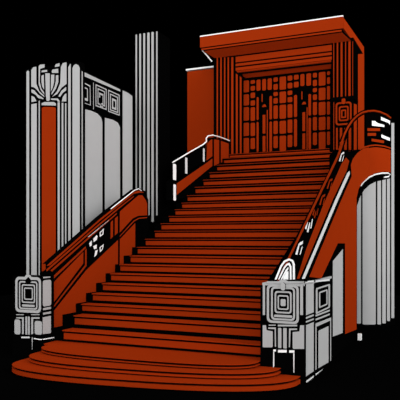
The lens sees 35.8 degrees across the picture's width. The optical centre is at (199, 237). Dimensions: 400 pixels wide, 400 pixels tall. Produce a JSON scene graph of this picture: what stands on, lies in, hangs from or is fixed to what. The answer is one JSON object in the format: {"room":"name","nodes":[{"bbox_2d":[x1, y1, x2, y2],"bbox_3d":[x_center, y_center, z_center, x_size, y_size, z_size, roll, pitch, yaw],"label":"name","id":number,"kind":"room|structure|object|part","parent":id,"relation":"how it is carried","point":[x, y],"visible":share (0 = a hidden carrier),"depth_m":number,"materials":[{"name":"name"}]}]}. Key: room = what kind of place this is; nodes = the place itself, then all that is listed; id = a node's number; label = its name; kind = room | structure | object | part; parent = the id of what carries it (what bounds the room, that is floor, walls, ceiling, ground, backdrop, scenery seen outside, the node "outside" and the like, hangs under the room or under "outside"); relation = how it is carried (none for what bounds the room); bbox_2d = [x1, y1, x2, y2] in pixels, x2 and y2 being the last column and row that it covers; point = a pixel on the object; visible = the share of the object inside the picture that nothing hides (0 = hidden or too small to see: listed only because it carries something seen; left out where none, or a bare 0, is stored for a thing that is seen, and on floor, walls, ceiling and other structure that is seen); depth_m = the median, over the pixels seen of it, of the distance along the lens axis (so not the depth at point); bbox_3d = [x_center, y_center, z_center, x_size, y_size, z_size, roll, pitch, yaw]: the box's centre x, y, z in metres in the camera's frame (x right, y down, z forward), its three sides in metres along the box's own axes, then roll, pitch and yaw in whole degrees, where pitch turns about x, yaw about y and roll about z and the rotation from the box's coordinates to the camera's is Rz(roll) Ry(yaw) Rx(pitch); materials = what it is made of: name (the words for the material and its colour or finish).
{"room":"grand staircase lobby","nodes":[
{"label":"grand staircase lobby","id":0,"kind":"room"},
{"bbox_2d":[0,294,399,399],"bbox_3d":[0.287,1.700,9.280,17.000,0.200,18.800,0,0,24],"label":"floor","id":1,"kind":"structure","parent":0,"point":[368,368],"depth_m":6.87,"materials":[{"name":"black stone"}]},
{"bbox_2d":[13,275,53,357],"bbox_3d":[-2.245,1.045,8.371,0.527,1.110,0.277,0,0,24],"label":"pedestal","id":2,"kind":"object","parent":1,"relation":"on","point":[33,295],"visible":1,"depth_m":8.27,"materials":[{"name":"grey stone"}]},
{"bbox_3d":[-2.042,0.894,8.245,0.018,0.765,0.180,0,0,24],"label":"panel","id":3,"kind":"part","parent":2,"relation":"part of","materials":[{"name":"grey stone"}]},
{"bbox_2d":[25,62,132,274],"bbox_3d":[-2.119,-0.660,11.143,1.137,4.520,1.742,0,0,24],"label":"pylon","id":4,"kind":"object","parent":1,"relation":"on","point":[79,124],"visible":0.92,"depth_m":10.42,"materials":[{"name":"grey stone"}]},
{"bbox_3d":[-2.527,-2.562,10.381,0.720,0.717,0.018,0,0,24],"label":"palmette crown","id":5,"kind":"part","parent":4,"relation":"part of","materials":[{"name":"grey stone"}]},
{"bbox_3d":[-1.611,-0.786,10.907,0.018,3.894,1.650,0,0,24],"label":"panel","id":6,"kind":"part","parent":4,"relation":"part of","materials":[{"name":"grey stone"}]},
{"bbox_2d":[43,188,148,326],"bbox_3d":[-1.519,0.371,9.699,0.078,2.458,2.893,0,0,24],"label":"balustrade","id":7,"kind":"object","parent":1,"relation":"on","point":[84,261],"visible":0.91,"depth_m":9.50,"materials":[{"name":"red stone"}]},
{"bbox_3d":[-1.677,0.747,9.280,0.018,1.433,1.680,0,0,24],"label":"panel","id":8,"kind":"part","parent":7,"relation":"part of","materials":[{"name":"red ceramic"}]},
{"bbox_3d":[-1.216,-0.655,10.305,0.016,0.397,0.988,0,0,24],"label":"handrail","id":9,"kind":"part","parent":7,"relation":"part of","materials":[{"name":"white ceramic"}]},
{"bbox_3d":[-1.128,-0.114,10.517,0.018,1.259,0.924,0,0,24],"label":"panel","id":10,"kind":"part","parent":7,"relation":"part of","materials":[{"name":"red ceramic"}]},
{"bbox_2d":[135,31,169,230],"bbox_3d":[-0.929,-1.157,12.046,0.514,5.513,0.530,0,0,24],"label":"fluted column","id":11,"kind":"structure","parent":1,"relation":"on","point":[152,49],"depth_m":11.82,"materials":[{"name":"grey stone"}]},
{"bbox_2d":[12,148,359,391],"bbox_3d":[0.710,-0.165,11.133,4.250,3.530,9.671,0,0,24],"label":"staircase","id":12,"kind":"structure","parent":1,"relation":"on","point":[181,312],"depth_m":8.80,"materials":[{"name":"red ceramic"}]},
{"bbox_2d":[166,135,229,200],"bbox_3d":[0.033,-1.485,13.056,0.173,1.553,3.040,0,0,24],"label":"balustrade","id":13,"kind":"object","parent":12,"relation":"on","point":[188,172],"visible":0.96,"depth_m":12.64,"materials":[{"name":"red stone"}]},
{"bbox_3d":[-0.491,-1.054,11.723,0.024,0.690,0.137,0,0,24],"label":"railing post","id":14,"kind":"part","parent":13,"relation":"part of","materials":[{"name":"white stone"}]},
{"bbox_3d":[-0.280,-1.424,12.198,0.024,0.315,0.102,0,0,24],"label":"railing post","id":15,"kind":"part","parent":13,"relation":"part of","materials":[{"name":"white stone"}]},
{"bbox_3d":[-0.179,-1.540,12.483,0.030,0.925,1.442,0,0,24],"label":"infill panel","id":16,"kind":"part","parent":13,"relation":"part of","materials":[{"name":"black stone"}]},
{"bbox_3d":[-0.097,-1.269,12.619,0.018,0.907,1.761,0,0,24],"label":"stringer panel","id":17,"kind":"part","parent":13,"relation":"part of","materials":[{"name":"red ceramic"}]},
{"bbox_3d":[0.083,-1.835,12.988,0.026,0.854,2.956,0,0,24],"label":"handrail","id":18,"kind":"part","parent":13,"relation":"part of","materials":[{"name":"white metal"}]},
{"bbox_3d":[0.069,-1.738,12.985,0.024,0.276,0.084,0,0,24],"label":"railing post","id":19,"kind":"part","parent":13,"relation":"part of","materials":[{"name":"white stone"}]},
{"bbox_2d":[200,15,364,153],"bbox_3d":[1.996,-3.292,14.866,3.570,3.045,1.804,0,0,24],"label":"entrance portal","id":20,"kind":"object","parent":12,"relation":"on","point":[275,86],"visible":0.98,"depth_m":14.26,"materials":[{"name":"red stone"}]},
{"bbox_3d":[1.516,-2.691,14.508,0.152,1.366,0.054,0,0,24],"label":"door","id":21,"kind":"part","parent":20,"relation":"part of","materials":[{"name":"red ceramic"}]},
{"bbox_3d":[1.975,-4.557,14.850,3.544,0.463,1.750,0,0,24],"label":"cornice","id":22,"kind":"part","parent":20,"relation":"part of","materials":[{"name":"red ceramic"}]},
{"bbox_3d":[1.976,-2.873,14.321,2.061,1.738,0.024,0,0,24],"label":"pane","id":23,"kind":"part","parent":20,"relation":"part of","materials":[{"name":"orange glass"}]},
{"bbox_3d":[2.382,-2.679,14.124,0.144,1.330,0.054,0,0,24],"label":"door","id":24,"kind":"part","parent":20,"relation":"part of","materials":[{"name":"red ceramic"}]},
{"bbox_3d":[3.737,-3.084,14.411,0.018,2.627,0.841,0,0,24],"label":"panel","id":25,"kind":"part","parent":20,"relation":"part of","materials":[{"name":"red ceramic"}]},
{"bbox_2d":[332,95,357,149],"bbox_3d":[3.125,-2.438,13.360,0.483,1.141,0.440,0,0,24],"label":"pedestal","id":26,"kind":"object","parent":12,"relation":"on","point":[345,107],"visible":0.91,"depth_m":13.20,"materials":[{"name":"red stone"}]},
{"bbox_3d":[3.321,-2.381,13.292,0.018,1.025,0.350,0,0,24],"label":"panel","id":27,"kind":"part","parent":26,"relation":"part of","materials":[{"name":"red ceramic"}]},
{"bbox_2d":[260,258,331,384],"bbox_3d":[1.203,0.938,7.515,0.505,1.411,1.525,0,0,24],"label":"pedestal","id":28,"kind":"object","parent":1,"relation":"on","point":[296,316],"visible":1,"depth_m":6.90,"materials":[{"name":"grey stone"}]},
{"bbox_3d":[1.422,1.228,7.424,0.018,0.713,1.311,0,0,24],"label":"panel","id":29,"kind":"part","parent":28,"relation":"part of","materials":[{"name":"grey stone"}]},
{"bbox_2d":[268,133,368,357],"bbox_3d":[1.967,-0.166,9.224,0.603,3.720,5.330,0,0,24],"label":"balustrade","id":30,"kind":"object","parent":1,"relation":"on","point":[325,244],"visible":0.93,"depth_m":8.68,"materials":[{"name":"red stone"}]},
{"bbox_3d":[1.875,-0.729,9.430,0.140,2.595,5.031,0,0,22],"label":"rail","id":31,"kind":"part","parent":30,"relation":"part of","materials":[{"name":"red ceramic"}]},
{"bbox_2d":[329,110,394,326],"bbox_3d":[3.054,-0.358,11.699,1.199,3.916,1.256,0,0,7],"label":"round tower","id":32,"kind":"object","parent":1,"relation":"on","point":[376,194],"visible":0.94,"depth_m":11.14,"materials":[{"name":"grey stone"}]},
{"bbox_3d":[3.161,-1.052,11.124,0.588,0.257,0.089,0,0,-10],"label":"moulding","id":33,"kind":"part","parent":32,"relation":"part of","materials":[{"name":"white ceramic"}]},
{"bbox_2d":[186,66,213,154],"bbox_3d":[0.101,-1.424,16.348,0.847,6.048,0.430,0,0,24],"label":"wall","id":34,"kind":"structure","parent":0,"point":[200,81],"depth_m":16.17,"materials":[{"name":"paint"}]}
]}

